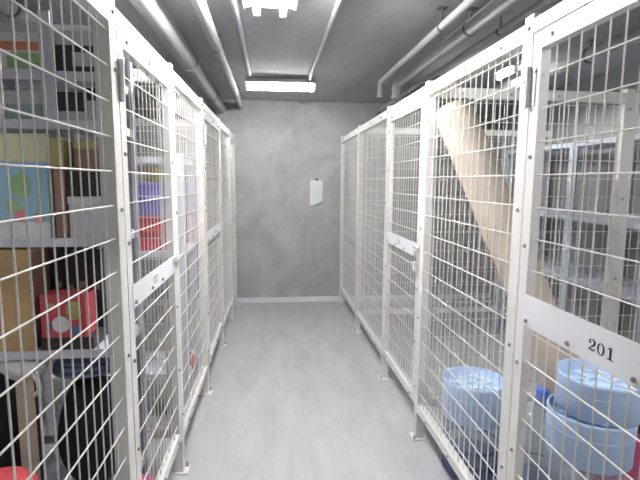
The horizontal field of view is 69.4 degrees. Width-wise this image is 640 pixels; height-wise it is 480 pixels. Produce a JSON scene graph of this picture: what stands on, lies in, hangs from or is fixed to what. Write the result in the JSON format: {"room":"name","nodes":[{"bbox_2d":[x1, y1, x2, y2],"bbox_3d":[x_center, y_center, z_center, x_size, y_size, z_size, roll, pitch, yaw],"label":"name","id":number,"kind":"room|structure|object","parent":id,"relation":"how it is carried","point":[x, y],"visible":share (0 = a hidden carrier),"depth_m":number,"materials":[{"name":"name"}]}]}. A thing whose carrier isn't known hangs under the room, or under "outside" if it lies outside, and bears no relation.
{"room":"basement storage room","nodes":[
{"label":"basement storage room","id":0,"kind":"room"},
{"bbox_2d":[64,97,499,298],"bbox_3d":[-0.380,-0.427,5.490,5.300,2.560,0.100,0,7,-6],"label":"wall","id":1,"kind":"structure","parent":0,"point":[287,247],"depth_m":5.46,"materials":[{"name":"concrete"}]},
{"bbox_2d":[143,293,488,304],"bbox_3d":[-0.382,0.719,5.580,5.100,0.062,0.012,0,7,-6],"label":"baseboard","id":2,"kind":"structure","parent":1,"relation":"attached to","point":[312,298],"depth_m":5.60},
{"bbox_2d":[310,178,322,206],"bbox_3d":[-0.042,-0.558,5.452,0.160,0.333,0.012,0,7,-6],"label":"notice","id":3,"kind":"object","parent":1,"relation":"attached to","point":[316,186],"visible":1,"depth_m":5.45,"materials":[{"name":"white paper"}]},
{"bbox_2d":[0,298,580,479],"bbox_3d":[-0.014,1.244,2.114,5.100,0.100,7.060,0,7,-6],"label":"floor","id":4,"kind":"structure","parent":0,"point":[298,394],"depth_m":3.00,"materials":[{"name":"concrete"}]},
{"bbox_2d":[0,466,39,479],"bbox_3d":[-1.117,1.027,1.634,0.300,0.435,0.258,0,7,-6],"label":"tote bag","id":5,"kind":"object","parent":4,"relation":"on","point":[6,473],"visible":0.79,"depth_m":1.63,"materials":[{"name":"red fabric"}]},
{"bbox_2d":[0,10,148,479],"bbox_3d":[-1.345,0.157,1.943,1.050,2.080,0.364,0,7,-6],"label":"storage rack","id":6,"kind":"object","parent":4,"relation":"on","point":[8,75],"visible":0.32,"depth_m":1.85,"materials":[{"name":"metal"}]},
{"bbox_2d":[0,373,21,467],"bbox_3d":[-1.394,0.822,2.018,0.266,0.481,0.269,0,7,-6],"label":"bag","id":7,"kind":"object","parent":6,"relation":"on","point":[5,458],"visible":0.21,"depth_m":1.93,"materials":[{"name":"fabric"}]},
{"bbox_2d":[0,84,21,118],"bbox_3d":[-1.260,-0.531,1.836,0.151,0.128,0.286,0,7,-6],"label":"box","id":8,"kind":"object","parent":6,"relation":"on","point":[5,87],"visible":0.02,"depth_m":1.73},
{"bbox_2d":[0,247,53,351],"bbox_3d":[-1.294,0.222,1.928,0.308,0.406,0.281,0,7,-6],"label":"cardboard box","id":9,"kind":"object","parent":6,"relation":"on","point":[8,295],"visible":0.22,"depth_m":1.81,"materials":[{"name":"cardboard"}]},
{"bbox_2d":[0,23,55,69],"bbox_3d":[-1.109,-0.723,1.827,0.151,0.162,0.286,0,7,-6],"label":"carton","id":10,"kind":"object","parent":6,"relation":"on","point":[7,62],"visible":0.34,"depth_m":1.69,"materials":[{"name":"multicoloured cardboard"}]},
{"bbox_2d":[15,378,43,479],"bbox_3d":[-1.188,0.817,1.894,0.076,0.525,0.016,0,7,-6],"label":"board","id":11,"kind":"object","parent":6,"relation":"on","point":[32,402],"visible":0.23,"depth_m":1.88,"materials":[{"name":"wood"}]},
{"bbox_2d":[0,359,48,396],"bbox_3d":[-1.198,0.537,1.883,0.191,0.141,0.189,0,7,-6],"label":"plastic bag","id":12,"kind":"object","parent":11,"relation":"on","point":[13,366],"visible":0.44,"depth_m":1.82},
{"bbox_2d":[3,90,58,118],"bbox_3d":[-1.113,-0.519,1.853,0.136,0.103,0.286,0,7,-6],"label":"box","id":13,"kind":"object","parent":6,"relation":"on","point":[10,101],"visible":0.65,"depth_m":1.71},
{"bbox_2d":[0,133,75,237],"bbox_3d":[-1.208,-0.220,1.881,0.321,0.395,0.286,0,7,-6],"label":"toy box","id":14,"kind":"object","parent":6,"relation":"on","point":[13,144],"visible":0.66,"depth_m":1.75,"materials":[{"name":"multicoloured cardboard"}]},
{"bbox_2d":[6,200,20,213],"bbox_3d":[-1.163,-0.126,1.755,0.056,0.056,0.001,0,7,-6],"label":"print","id":15,"kind":"object","parent":14,"relation":"attached to","point":[16,206],"depth_m":1.75},
{"bbox_2d":[15,210,24,221],"bbox_3d":[-1.139,-0.091,1.761,0.048,0.048,0.001,0,7,-6],"label":"print","id":16,"kind":"object","parent":14,"relation":"attached to","point":[20,213],"depth_m":1.76},
{"bbox_2d":[10,172,30,198],"bbox_3d":[-1.133,-0.205,1.748,0.072,0.101,0.001,0,7,-6],"label":"print","id":17,"kind":"object","parent":14,"relation":"attached to","point":[16,184],"depth_m":1.75},
{"bbox_2d":[33,214,43,223],"bbox_3d":[-1.076,-0.081,1.769,0.040,0.040,0.001,0,7,-6],"label":"print","id":18,"kind":"object","parent":14,"relation":"attached to","point":[36,220],"depth_m":1.77},
{"bbox_2d":[51,247,70,288],"bbox_3d":[-1.114,0.211,2.046,0.040,0.400,0.184,0,7,-6],"label":"binder","id":19,"kind":"object","parent":6,"relation":"on","point":[59,250],"visible":0.27,"depth_m":1.95,"materials":[{"name":"plastic"}]},
{"bbox_2d":[50,139,77,237],"bbox_3d":[-1.011,-0.211,1.903,0.046,0.375,0.286,0,7,-6],"label":"box","id":20,"kind":"object","parent":6,"relation":"on","point":[53,142],"visible":0.48,"depth_m":1.77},
{"bbox_2d":[1,69,130,97],"bbox_3d":[-1.339,-0.628,1.846,1.042,0.034,0.352,0,7,-6],"label":"shelf","id":21,"kind":"object","parent":6,"relation":"attached to","point":[8,75],"depth_m":1.72,"materials":[{"name":"metal"}]},
{"bbox_2d":[0,118,132,137],"bbox_3d":[-1.341,-0.454,1.868,1.042,0.034,0.352,0,7,-6],"label":"shelf","id":22,"kind":"object","parent":6,"relation":"attached to","point":[11,125],"depth_m":1.74,"materials":[{"name":"metal"}]},
{"bbox_2d":[0,229,136,246],"bbox_3d":[-1.344,-0.010,1.924,1.042,0.034,0.352,0,7,-6],"label":"shelf","id":23,"kind":"object","parent":6,"relation":"attached to","point":[4,242],"depth_m":1.78,"materials":[{"name":"metal"}]},
{"bbox_2d":[63,247,76,288],"bbox_3d":[-1.067,0.221,2.052,0.045,0.380,0.184,0,7,-6],"label":"binder","id":24,"kind":"object","parent":6,"relation":"on","point":[71,259],"visible":0.27,"depth_m":1.95,"materials":[{"name":"plastic"}]},
{"bbox_2d":[0,323,140,360],"bbox_3d":[-1.347,0.436,1.981,1.042,0.034,0.352,0,7,-6],"label":"shelf","id":25,"kind":"object","parent":6,"relation":"attached to","point":[42,354],"depth_m":1.84,"materials":[{"name":"metal"}]},
{"bbox_2d":[57,91,84,119],"bbox_3d":[-0.949,-0.520,1.870,0.096,0.103,0.286,0,7,-6],"label":"box","id":26,"kind":"object","parent":6,"relation":"on","point":[61,99],"visible":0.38,"depth_m":1.73,"materials":[{"name":"plastic"}]},
{"bbox_2d":[41,327,103,349],"bbox_3d":[-1.013,0.406,1.911,0.200,0.049,0.140,0,7,-6],"label":"shoe box","id":27,"kind":"object","parent":6,"relation":"on","point":[54,342],"visible":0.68,"depth_m":1.85,"materials":[{"name":"cardboard"}]},
{"bbox_2d":[39,289,95,337],"bbox_3d":[-1.020,0.296,1.875,0.170,0.175,0.101,0,7,-6],"label":"box","id":28,"kind":"object","parent":27,"relation":"on","point":[51,294],"visible":0.77,"depth_m":1.83,"materials":[{"name":"red printed cardboard"}]},
{"bbox_2d":[52,316,68,332],"bbox_3d":[-1.025,0.335,1.828,0.068,0.068,0.001,0,7,-6],"label":"print","id":29,"kind":"object","parent":28,"relation":"attached to","point":[64,321],"depth_m":1.83},
{"bbox_2d":[65,301,80,319],"bbox_3d":[-0.975,0.280,1.827,0.060,0.078,0.001,0,7,-6],"label":"print","id":30,"kind":"object","parent":28,"relation":"attached to","point":[73,305],"depth_m":1.83},
{"bbox_2d":[69,326,82,335],"bbox_3d":[-0.971,0.361,1.837,0.052,0.042,0.001,0,7,-6],"label":"print","id":31,"kind":"object","parent":28,"relation":"attached to","point":[75,329],"depth_m":1.84},
{"bbox_2d":[55,45,93,71],"bbox_3d":[-0.913,-0.691,1.852,0.160,0.095,0.282,0,7,-6],"label":"case","id":32,"kind":"object","parent":6,"relation":"on","point":[58,48],"visible":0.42,"depth_m":1.71,"materials":[{"name":"plastic"}]},
{"bbox_2d":[53,24,123,58],"bbox_3d":[-0.912,-0.773,1.842,0.176,0.070,0.286,0,7,-6],"label":"flat box","id":33,"kind":"object","parent":32,"relation":"on","point":[67,28],"visible":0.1,"depth_m":1.70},
{"bbox_2d":[77,247,89,288],"bbox_3d":[-1.016,0.210,2.056,0.043,0.400,0.184,0,7,-6],"label":"binder","id":34,"kind":"object","parent":6,"relation":"on","point":[80,256],"visible":0.16,"depth_m":1.96,"materials":[{"name":"plastic"}]},
{"bbox_2d":[67,196,102,237],"bbox_3d":[-0.915,-0.105,1.927,0.141,0.160,0.286,0,7,-6],"label":"box","id":35,"kind":"object","parent":6,"relation":"on","point":[77,199],"visible":0.42,"depth_m":1.79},
{"bbox_2d":[67,172,100,195],"bbox_3d":[-0.914,-0.232,1.911,0.135,0.094,0.280,0,7,-6],"label":"case","id":36,"kind":"object","parent":35,"relation":"on","point":[75,175],"visible":0.49,"depth_m":1.77,"materials":[{"name":"plastic"}]},
{"bbox_2d":[72,141,99,171],"bbox_3d":[-0.898,-0.336,1.899,0.111,0.114,0.286,0,7,-6],"label":"box","id":37,"kind":"object","parent":36,"relation":"on","point":[83,152],"visible":0.22,"depth_m":1.76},
{"bbox_2d":[58,375,114,479],"bbox_3d":[-1.003,0.828,2.065,0.276,0.462,0.265,0,7,-6],"label":"duffel bag","id":38,"kind":"object","parent":6,"relation":"on","point":[70,410],"visible":0.52,"depth_m":1.96,"materials":[{"name":"black fabric"}]},
{"bbox_2d":[52,357,109,378],"bbox_3d":[-1.001,0.524,1.985,0.288,0.086,0.220,0,7,-6],"label":"folded cloth","id":39,"kind":"object","parent":38,"relation":"on","point":[67,363],"visible":0.48,"depth_m":1.90,"materials":[{"name":"blue fabric"}]},
{"bbox_2d":[42,449,145,479],"bbox_3d":[-1.352,1.076,2.062,1.042,0.034,0.352,0,7,-6],"label":"shelf","id":40,"kind":"object","parent":6,"relation":"attached to","point":[51,472],"depth_m":2.13,"materials":[{"name":"metal"}]},
{"bbox_2d":[88,247,107,334],"bbox_3d":[-0.964,0.217,2.062,0.048,0.385,0.184,0,7,-6],"label":"binder","id":41,"kind":"object","parent":6,"relation":"on","point":[96,249],"visible":0.33,"depth_m":1.97,"materials":[{"name":"plastic"}]},
{"bbox_2d":[85,88,126,125],"bbox_3d":[-0.865,-0.528,1.878,0.070,0.119,0.281,0,7,-6],"label":"box","id":42,"kind":"object","parent":6,"relation":"on","point":[88,96],"visible":0.14,"depth_m":1.74,"materials":[{"name":"plastic"}]},
{"bbox_2d":[93,0,136,479],"bbox_3d":[-0.627,0.280,1.448,0.087,1.970,0.080,0,7,-5],"label":"fence post","id":43,"kind":"object","parent":4,"relation":"on","point":[111,2],"visible":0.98,"depth_m":1.41,"materials":[{"name":"metal"}]},
{"bbox_2d":[0,0,130,479],"bbox_3d":[-0.577,0.269,0.966,0.047,1.785,0.906,0,7,-5],"label":"wire fence","id":44,"kind":"object","parent":43,"relation":"attached to","point":[98,10],"visible":1,"depth_m":1.16,"materials":[{"name":"metal"}]},
{"bbox_2d":[116,25,181,479],"bbox_3d":[-0.647,0.169,1.831,0.050,1.715,0.745,0,7,-5],"label":"gate","id":45,"kind":"object","parent":43,"relation":"attached to","point":[139,291],"visible":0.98,"depth_m":1.79,"materials":[{"name":"metal"}]},
{"bbox_2d":[115,7,170,76],"bbox_3d":[-0.649,-0.707,1.708,0.030,0.043,0.715,0,7,-5],"label":"rail","id":46,"kind":"object","parent":45,"relation":"on","point":[121,21],"visible":0.89,"depth_m":1.60,"materials":[{"name":"metal"}]},
{"bbox_2d":[44,154,198,426],"bbox_3d":[-1.215,0.282,2.867,0.820,1.600,0.400,0,7,-6],"label":"storage rack","id":47,"kind":"object","parent":4,"relation":"on","point":[187,370],"visible":0.25,"depth_m":2.75,"materials":[{"name":"metal"}]},
{"bbox_2d":[52,350,195,382],"bbox_3d":[-1.219,0.795,2.932,0.812,0.034,0.392,0,7,-6],"label":"shelf","id":48,"kind":"object","parent":47,"relation":"attached to","point":[58,379],"depth_m":2.83,"materials":[{"name":"metal"}]},
{"bbox_2d":[140,212,187,250],"bbox_3d":[-1.004,-0.059,2.842,0.326,0.205,0.344,0,7,-6],"label":"plastic crate","id":49,"kind":"object","parent":47,"relation":"on","point":[141,219],"visible":0.27,"depth_m":2.69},
{"bbox_2d":[138,182,187,214],"bbox_3d":[-1.002,-0.256,2.817,0.326,0.190,0.344,0,7,-6],"label":"plastic crate","id":50,"kind":"object","parent":49,"relation":"on","point":[139,183],"visible":0.27,"depth_m":2.66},
{"bbox_2d":[143,167,184,181],"bbox_3d":[-0.940,-0.394,2.790,0.242,0.090,0.242,0,7,-6],"label":"basket","id":51,"kind":"object","parent":50,"relation":"on","point":[150,168],"visible":0.18,"depth_m":2.70,"materials":[{"name":"plastic"}]},
{"bbox_2d":[137,157,190,165],"bbox_3d":[-1.210,-0.475,2.771,0.812,0.034,0.392,0,7,-6],"label":"shelf","id":52,"kind":"object","parent":47,"relation":"attached to","point":[138,158],"depth_m":2.61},
{"bbox_2d":[141,243,194,257],"bbox_3d":[-1.214,0.061,2.839,0.812,0.034,0.392,0,7,-6],"label":"shelf","id":53,"kind":"object","parent":47,"relation":"attached to","point":[142,252],"depth_m":2.68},
{"bbox_2d":[142,473,154,479],"bbox_3d":[-0.801,1.133,2.068,0.132,0.120,0.210,0,7,-6],"label":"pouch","id":54,"kind":"object","parent":4,"relation":"on","point":[143,474],"visible":0.44,"depth_m":2.10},
{"bbox_2d":[160,63,189,475],"bbox_3d":[-0.698,0.184,2.205,0.087,1.970,0.080,0,7,-5],"label":"fence post","id":55,"kind":"object","parent":4,"relation":"on","point":[179,467],"visible":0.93,"depth_m":2.23,"materials":[{"name":"metal"}]},
{"bbox_2d":[173,71,207,435],"bbox_3d":[-0.733,0.057,2.624,0.047,1.785,0.813,0,7,-5],"label":"wire fence","id":56,"kind":"object","parent":55,"relation":"attached to","point":[180,87],"visible":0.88,"depth_m":2.70,"materials":[{"name":"metal"}]},
{"bbox_2d":[167,365,195,415],"bbox_3d":[-0.878,0.950,2.947,0.140,0.261,0.201,0,7,-6],"label":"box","id":57,"kind":"object","parent":4,"relation":"on","point":[195,365],"visible":0.02,"depth_m":2.88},
{"bbox_2d":[195,97,212,394],"bbox_3d":[-0.779,0.075,3.059,0.087,1.970,0.080,0,7,-5],"label":"fence post","id":58,"kind":"object","parent":4,"relation":"on","point":[206,389],"visible":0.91,"depth_m":3.09,"materials":[{"name":"metal"}]},
{"bbox_2d":[203,110,223,362],"bbox_3d":[-0.805,-0.047,3.518,0.050,1.715,0.898,0,7,-5],"label":"gate","id":59,"kind":"object","parent":58,"relation":"attached to","point":[210,124],"visible":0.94,"depth_m":3.55,"materials":[{"name":"metal"}]},
{"bbox_2d":[203,102,218,123],"bbox_3d":[-0.808,-0.922,3.395,0.031,0.043,0.868,0,7,-5],"label":"rail","id":60,"kind":"object","parent":59,"relation":"on","point":[205,107],"visible":0.86,"depth_m":3.31,"materials":[{"name":"metal"}]},
{"bbox_2d":[214,117,226,346],"bbox_3d":[-0.864,-0.041,3.968,0.087,1.970,0.080,0,7,-5],"label":"fence post","id":61,"kind":"object","parent":4,"relation":"on","point":[221,337],"visible":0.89,"depth_m":4.00,"materials":[{"name":"metal"}]},
{"bbox_2d":[220,121,231,324],"bbox_3d":[-0.897,-0.166,4.370,0.047,1.785,0.778,0,7,-5],"label":"wire fence","id":62,"kind":"object","parent":61,"relation":"attached to","point":[224,132],"visible":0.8,"depth_m":4.48,"materials":[{"name":"metal"}]},
{"bbox_2d":[225,128,234,318],"bbox_3d":[-0.941,-0.146,4.788,0.087,1.970,0.080,0,7,-5],"label":"fence post","id":63,"kind":"object","parent":4,"relation":"on","point":[230,315],"visible":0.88,"depth_m":4.84,"materials":[{"name":"metal"}]},
{"bbox_2d":[230,136,236,298],"bbox_3d":[-0.952,-0.245,5.074,0.050,1.715,0.548,0,7,-5],"label":"gate","id":64,"kind":"object","parent":63,"relation":"attached to","point":[232,141],"visible":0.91,"depth_m":5.19,"materials":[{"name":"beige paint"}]},
{"bbox_2d":[231,134,238,304],"bbox_3d":[-0.994,-0.218,5.351,0.087,1.970,0.080,0,7,-5],"label":"fence post","id":65,"kind":"object","parent":4,"relation":"on","point":[235,295],"visible":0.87,"depth_m":5.40,"materials":[{"name":"metal"}]},
{"bbox_2d":[337,136,344,302],"bbox_3d":[0.259,-0.224,5.473,0.087,1.970,0.080,0,7,-6],"label":"fence post","id":66,"kind":"object","parent":4,"relation":"on","point":[340,300],"visible":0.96,"depth_m":5.53,"materials":[{"name":"metal"}]},
{"bbox_2d":[352,125,363,331],"bbox_3d":[0.372,-0.087,4.397,0.087,1.970,0.080,0,7,-6],"label":"fence post","id":67,"kind":"object","parent":4,"relation":"on","point":[357,322],"visible":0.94,"depth_m":4.42,"materials":[{"name":"metal"}]},
{"bbox_2d":[339,128,357,312],"bbox_3d":[0.311,-0.227,4.925,0.047,1.785,1.038,0,7,-6],"label":"wire fence","id":68,"kind":"object","parent":67,"relation":"attached to","point":[354,134],"visible":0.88,"depth_m":4.99,"materials":[{"name":"metal"}]},
{"bbox_2d":[363,128,550,313],"bbox_3d":[1.329,-0.166,4.505,1.818,1.785,0.047,0,7,-6],"label":"wire fence","id":69,"kind":"object","parent":67,"relation":"attached to","point":[488,132],"visible":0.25,"depth_m":4.48,"materials":[{"name":"metal"}]},
{"bbox_2d":[377,106,393,379],"bbox_3d":[0.486,0.050,3.327,0.087,1.970,0.080,0,7,-6],"label":"fence post","id":70,"kind":"object","parent":4,"relation":"on","point":[384,375],"visible":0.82,"depth_m":3.34,"materials":[{"name":"metal"}]},
{"bbox_2d":[356,110,386,353],"bbox_3d":[0.425,-0.090,3.853,0.047,1.785,1.033,0,7,-6],"label":"wire fence","id":71,"kind":"object","parent":70,"relation":"attached to","point":[381,118],"visible":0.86,"depth_m":3.89,"materials":[{"name":"metal"}]},
{"bbox_2d":[381,95,424,401],"bbox_3d":[0.514,0.041,2.907,0.050,1.715,0.788,0,7,-6],"label":"gate","id":72,"kind":"object","parent":70,"relation":"attached to","point":[404,244],"visible":1,"depth_m":2.91,"materials":[{"name":"metal"}]},
{"bbox_2d":[389,86,424,113],"bbox_3d":[0.529,-0.838,2.808,0.030,0.043,0.758,0,7,-6],"label":"rail","id":73,"kind":"object","parent":72,"relation":"on","point":[420,92],"visible":0.89,"depth_m":2.73,"materials":[{"name":"metal"}]},
{"bbox_2d":[412,251,416,270],"bbox_3d":[0.527,0.115,2.566,0.018,0.113,0.042,0,7,-6],"label":"padlock","id":74,"kind":"object","parent":72,"relation":"hanging from","point":[414,263],"visible":1,"depth_m":2.55,"materials":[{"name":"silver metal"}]},
{"bbox_2d":[409,80,436,440],"bbox_3d":[0.571,0.152,2.528,0.087,1.970,0.080,0,7,-6],"label":"fence post","id":75,"kind":"object","parent":4,"relation":"on","point":[418,434],"visible":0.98,"depth_m":2.53,"materials":[{"name":"metal"}]},
{"bbox_2d":[435,98,594,479],"bbox_3d":[1.021,0.233,2.277,0.971,1.864,0.212,4,8,29],"label":"carpet","id":76,"kind":"object","parent":4,"relation":"on","point":[545,294],"visible":0.45,"depth_m":2.24,"materials":[{"name":"carpet"}]},
{"bbox_2d":[498,13,546,479],"bbox_3d":[0.672,0.274,1.574,0.087,1.970,0.080,0,7,-6],"label":"fence post","id":77,"kind":"object","parent":4,"relation":"on","point":[529,22],"visible":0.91,"depth_m":1.54,"materials":[{"name":"metal"}]},
{"bbox_2d":[417,25,524,479],"bbox_3d":[0.617,0.141,2.041,0.047,1.785,0.915,0,7,-6],"label":"wire fence","id":78,"kind":"object","parent":77,"relation":"attached to","point":[512,44],"visible":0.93,"depth_m":2.01,"materials":[{"name":"metal"}]},
{"bbox_2d":[507,0,639,479],"bbox_3d":[0.702,0.267,1.135,0.050,1.715,0.826,0,7,-6],"label":"gate","id":79,"kind":"object","parent":77,"relation":"attached to","point":[615,354],"visible":1,"depth_m":1.31,"materials":[{"name":"metal"}]},
{"bbox_2d":[533,0,591,32],"bbox_3d":[0.717,-0.612,1.036,0.030,0.043,0.796,0,7,-6],"label":"rail","id":80,"kind":"object","parent":79,"relation":"on","point":[565,7],"visible":1,"depth_m":1.31,"materials":[{"name":"metal"}]},
{"bbox_2d":[535,386,549,406],"bbox_3d":[1.002,0.932,2.111,0.267,0.534,0.267,0,7,-6],"label":"water bottle","id":81,"kind":"object","parent":4,"relation":"on","point":[539,390],"visible":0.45,"depth_m":2.06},
{"bbox_2d":[496,143,614,327],"bbox_3d":[2.045,0.072,4.078,0.420,1.760,1.000,0,7,-6],"label":"storage rack","id":82,"kind":"object","parent":4,"relation":"on","point":[586,271],"visible":0.19,"depth_m":3.91,"materials":[{"name":"metal"}]},
{"bbox_2d":[499,308,506,315],"bbox_3d":[2.039,0.764,4.166,0.412,0.034,0.992,0,7,-6],"label":"shelf","id":83,"kind":"object","parent":82,"relation":"attached to","point":[500,309],"depth_m":4.56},
{"bbox_2d":[509,143,614,154],"bbox_3d":[2.051,-0.779,3.970,0.412,0.034,0.992,0,7,-6],"label":"shelf","id":84,"kind":"object","parent":82,"relation":"attached to","point":[569,145],"depth_m":3.88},
{"bbox_2d":[537,254,603,277],"bbox_3d":[2.043,0.223,4.097,0.412,0.034,0.992,0,7,-6],"label":"shelf","id":85,"kind":"object","parent":82,"relation":"attached to","point":[586,271],"depth_m":3.82,"materials":[{"name":"metal"}]},
{"bbox_2d":[540,208,608,218],"bbox_3d":[2.047,-0.233,4.039,0.412,0.034,0.992,0,7,-6],"label":"shelf","id":86,"kind":"object","parent":82,"relation":"attached to","point":[549,211],"depth_m":3.76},
{"bbox_2d":[563,134,639,357],"bbox_3d":[2.139,0.186,3.185,0.420,1.760,0.790,0,7,-6],"label":"storage rack","id":87,"kind":"object","parent":4,"relation":"on","point":[599,219],"visible":0.15,"depth_m":3.38,"materials":[{"name":"metal"}]},
{"bbox_2d":[568,275,639,304],"bbox_3d":[2.138,0.337,3.204,0.412,0.034,0.782,0,7,-6],"label":"shelf","id":88,"kind":"object","parent":87,"relation":"attached to","point":[594,278],"depth_m":3.28,"materials":[{"name":"metal"}]},
{"bbox_2d":[572,216,639,228],"bbox_3d":[2.142,-0.119,3.147,0.412,0.034,0.782,0,7,-6],"label":"shelf","id":89,"kind":"object","parent":87,"relation":"attached to","point":[599,219],"depth_m":3.22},
{"bbox_2d":[578,134,639,146],"bbox_3d":[2.146,-0.665,3.077,0.412,0.034,0.782,0,7,-6],"label":"shelf","id":90,"kind":"object","parent":87,"relation":"attached to","point":[605,140],"depth_m":3.30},
{"bbox_2d":[594,425,639,479],"bbox_3d":[1.272,0.970,1.962,0.136,0.500,0.126,0,7,-6],"label":"box","id":91,"kind":"object","parent":4,"relation":"on","point":[633,473],"visible":0.03,"depth_m":1.90,"materials":[{"name":"plastic"}]},
{"bbox_2d":[607,89,635,331],"bbox_3d":[1.717,0.139,2.702,0.080,1.970,0.087,0,7,-6],"label":"fence post","id":92,"kind":"object","parent":4,"relation":"on","point":[631,93],"visible":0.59,"depth_m":2.64,"materials":[{"name":"metal"}]},
{"bbox_2d":[425,87,626,405],"bbox_3d":[1.157,0.071,2.629,1.078,1.785,0.047,0,7,-6],"label":"wire fence","id":93,"kind":"object","parent":92,"relation":"attached to","point":[611,97],"visible":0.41,"depth_m":2.60,"materials":[{"name":"metal"}]},
{"bbox_2d":[614,93,639,342],"bbox_3d":[2.086,0.065,2.727,0.688,1.785,0.047,0,7,-6],"label":"wire fence","id":94,"kind":"object","parent":92,"relation":"attached to","point":[638,143],"visible":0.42,"depth_m":2.68,"materials":[{"name":"metal"}]},
{"bbox_3d":[-1.633,0.184,2.148,0.080,1.970,0.087,0,7,-6],"label":"fence post","id":95,"kind":"object","parent":4,"relation":"on","visible":0},
{"bbox_2d":[38,68,170,443],"bbox_3d":[-1.176,0.110,2.182,0.865,1.785,0.047,0,7,-6],"label":"wire fence","id":96,"kind":"object","parent":95,"relation":"attached to","point":[48,436],"visible":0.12,"depth_m":2.24,"materials":[{"name":"metal"}]},
{"bbox_3d":[-1.778,-0.039,3.893,0.080,1.970,0.087,0,7,-6],"label":"fence post","id":97,"kind":"object","parent":4,"relation":"on","visible":0},
{"bbox_2d":[135,118,215,329],"bbox_3d":[-1.330,-0.113,3.926,0.846,1.785,0.047,0,7,-6],"label":"wire fence","id":98,"kind":"object","parent":97,"relation":"attached to","point":[137,119],"visible":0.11,"depth_m":3.91,"materials":[{"name":"metal"}]},
{"bbox_2d":[0,0,639,105],"bbox_3d":[0.004,-1.197,1.804,5.100,0.100,7.060,0,7,-6],"label":"ceiling","id":99,"kind":"structure","parent":0,"point":[366,39],"depth_m":3.02,"materials":[{"name":"concrete"}]},
{"bbox_2d":[0,0,160,108],"bbox_3d":[-1.439,-1.073,1.667,0.095,0.133,7.060,0,7,-6],"label":"ceiling pipe","id":100,"kind":"object","parent":99,"relation":"hanging from","point":[18,12],"visible":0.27,"depth_m":2.28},
{"bbox_2d":[129,0,225,113],"bbox_3d":[-0.753,-1.059,1.741,0.140,0.168,7.060,0,7,-6],"label":"ceiling pipe","id":101,"kind":"object","parent":99,"relation":"hanging from","point":[155,13],"visible":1,"depth_m":2.65,"materials":[{"name":"metal"}]},
{"bbox_2d":[190,0,243,109],"bbox_3d":[-0.529,-1.089,1.761,0.072,0.111,7.060,0,7,-6],"label":"ceiling pipe","id":102,"kind":"object","parent":99,"relation":"hanging from","point":[201,9],"visible":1,"depth_m":2.76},
{"bbox_2d":[230,0,250,75],"bbox_3d":[-0.299,-1.034,1.078,0.036,0.036,5.650,0,7,-6],"label":"conduit","id":103,"kind":"object","parent":99,"relation":"attached to","point":[234,3],"visible":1,"depth_m":2.75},
{"bbox_2d":[243,0,296,17],"bbox_3d":[-0.220,-1.130,2.022,0.260,0.090,0.630,0,7,-6],"label":"lamp","id":104,"kind":"object","parent":99,"relation":"attached to","point":[282,5],"visible":1,"depth_m":2.27,"materials":[{"name":"plastic"}]},
{"bbox_2d":[245,77,315,91],"bbox_3d":[-0.355,-1.405,4.182,0.630,0.090,0.260,0,7,-6],"label":"lamp","id":105,"kind":"object","parent":99,"relation":"attached to","point":[252,83],"visible":1,"depth_m":4.13,"materials":[{"name":"plastic"}]},
{"bbox_2d":[300,0,342,103],"bbox_3d":[0.148,-1.130,1.828,0.030,0.030,7.060,0,7,-6],"label":"conduit","id":106,"kind":"object","parent":99,"relation":"attached to","point":[338,3],"visible":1,"depth_m":2.89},
{"bbox_2d":[377,0,477,97],"bbox_3d":[0.781,-0.944,1.121,0.050,0.218,5.485,0,7,-6],"label":"ceiling pipe","id":107,"kind":"object","parent":99,"relation":"hanging from","point":[465,5],"visible":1,"depth_m":2.55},
{"bbox_2d":[391,0,520,99],"bbox_3d":[0.931,-0.950,1.178,0.096,0.218,5.568,0,7,-6],"label":"ceiling pipe","id":108,"kind":"object","parent":99,"relation":"hanging from","point":[493,9],"visible":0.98,"depth_m":2.56,"materials":[{"name":"metal"}]},
{"bbox_2d":[375,0,555,113],"bbox_3d":[1.032,-1.093,1.926,0.050,0.121,7.060,0,7,-6],"label":"ceiling pipe","id":109,"kind":"object","parent":99,"relation":"hanging from","point":[541,4],"visible":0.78,"depth_m":2.66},
{"bbox_2d":[395,0,594,111],"bbox_3d":[1.246,-1.058,1.954,0.170,0.195,7.060,0,7,-6],"label":"ceiling pipe","id":110,"kind":"object","parent":99,"relation":"hanging from","point":[514,59],"visible":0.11,"depth_m":2.97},
{"bbox_2d":[494,60,521,80],"bbox_3d":[1.454,-1.317,3.595,0.140,0.090,0.300,0,7,-6],"label":"lamp","id":111,"kind":"object","parent":99,"relation":"attached to","point":[513,69],"visible":0.73,"depth_m":3.55,"materials":[{"name":"plastic"}]},
{"bbox_2d":[513,66,518,72],"bbox_3d":[1.468,-1.278,3.466,0.032,0.044,0.026,0,7,-6],"label":"socket","id":112,"kind":"object","parent":111,"relation":"attached to","point":[514,67],"depth_m":3.45,"materials":[{"name":"plastic"}]},
{"bbox_2d":[471,26,639,105],"bbox_3d":[1.843,-1.087,2.013,0.106,0.143,7.060,0,7,-6],"label":"ceiling pipe","id":113,"kind":"object","parent":99,"relation":"hanging from","point":[635,32],"visible":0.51,"depth_m":2.93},
{"bbox_2d":[442,366,502,429],"bbox_3d":[0.767,0.782,2.310,0.310,0.195,0.310,-3,8,-23],"label":"plastic tub","id":114,"kind":"object","parent":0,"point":[476,369],"visible":0.62,"depth_m":2.21,"materials":[{"name":"plastic"}]},
{"bbox_2d":[491,61,639,341],"bbox_3d":[2.581,0.008,2.231,0.100,2.560,7.060,0,7,-6],"label":"wall","id":115,"kind":"structure","parent":0,"point":[631,71],"depth_m":4.01,"materials":[{"name":"concrete"}]},
{"bbox_2d":[545,358,639,474],"bbox_3d":[1.023,0.640,1.705,0.414,0.316,0.414,5,9,32],"label":"plastic tub","id":116,"kind":"object","parent":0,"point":[615,435],"depth_m":1.60,"materials":[{"name":"plastic"}]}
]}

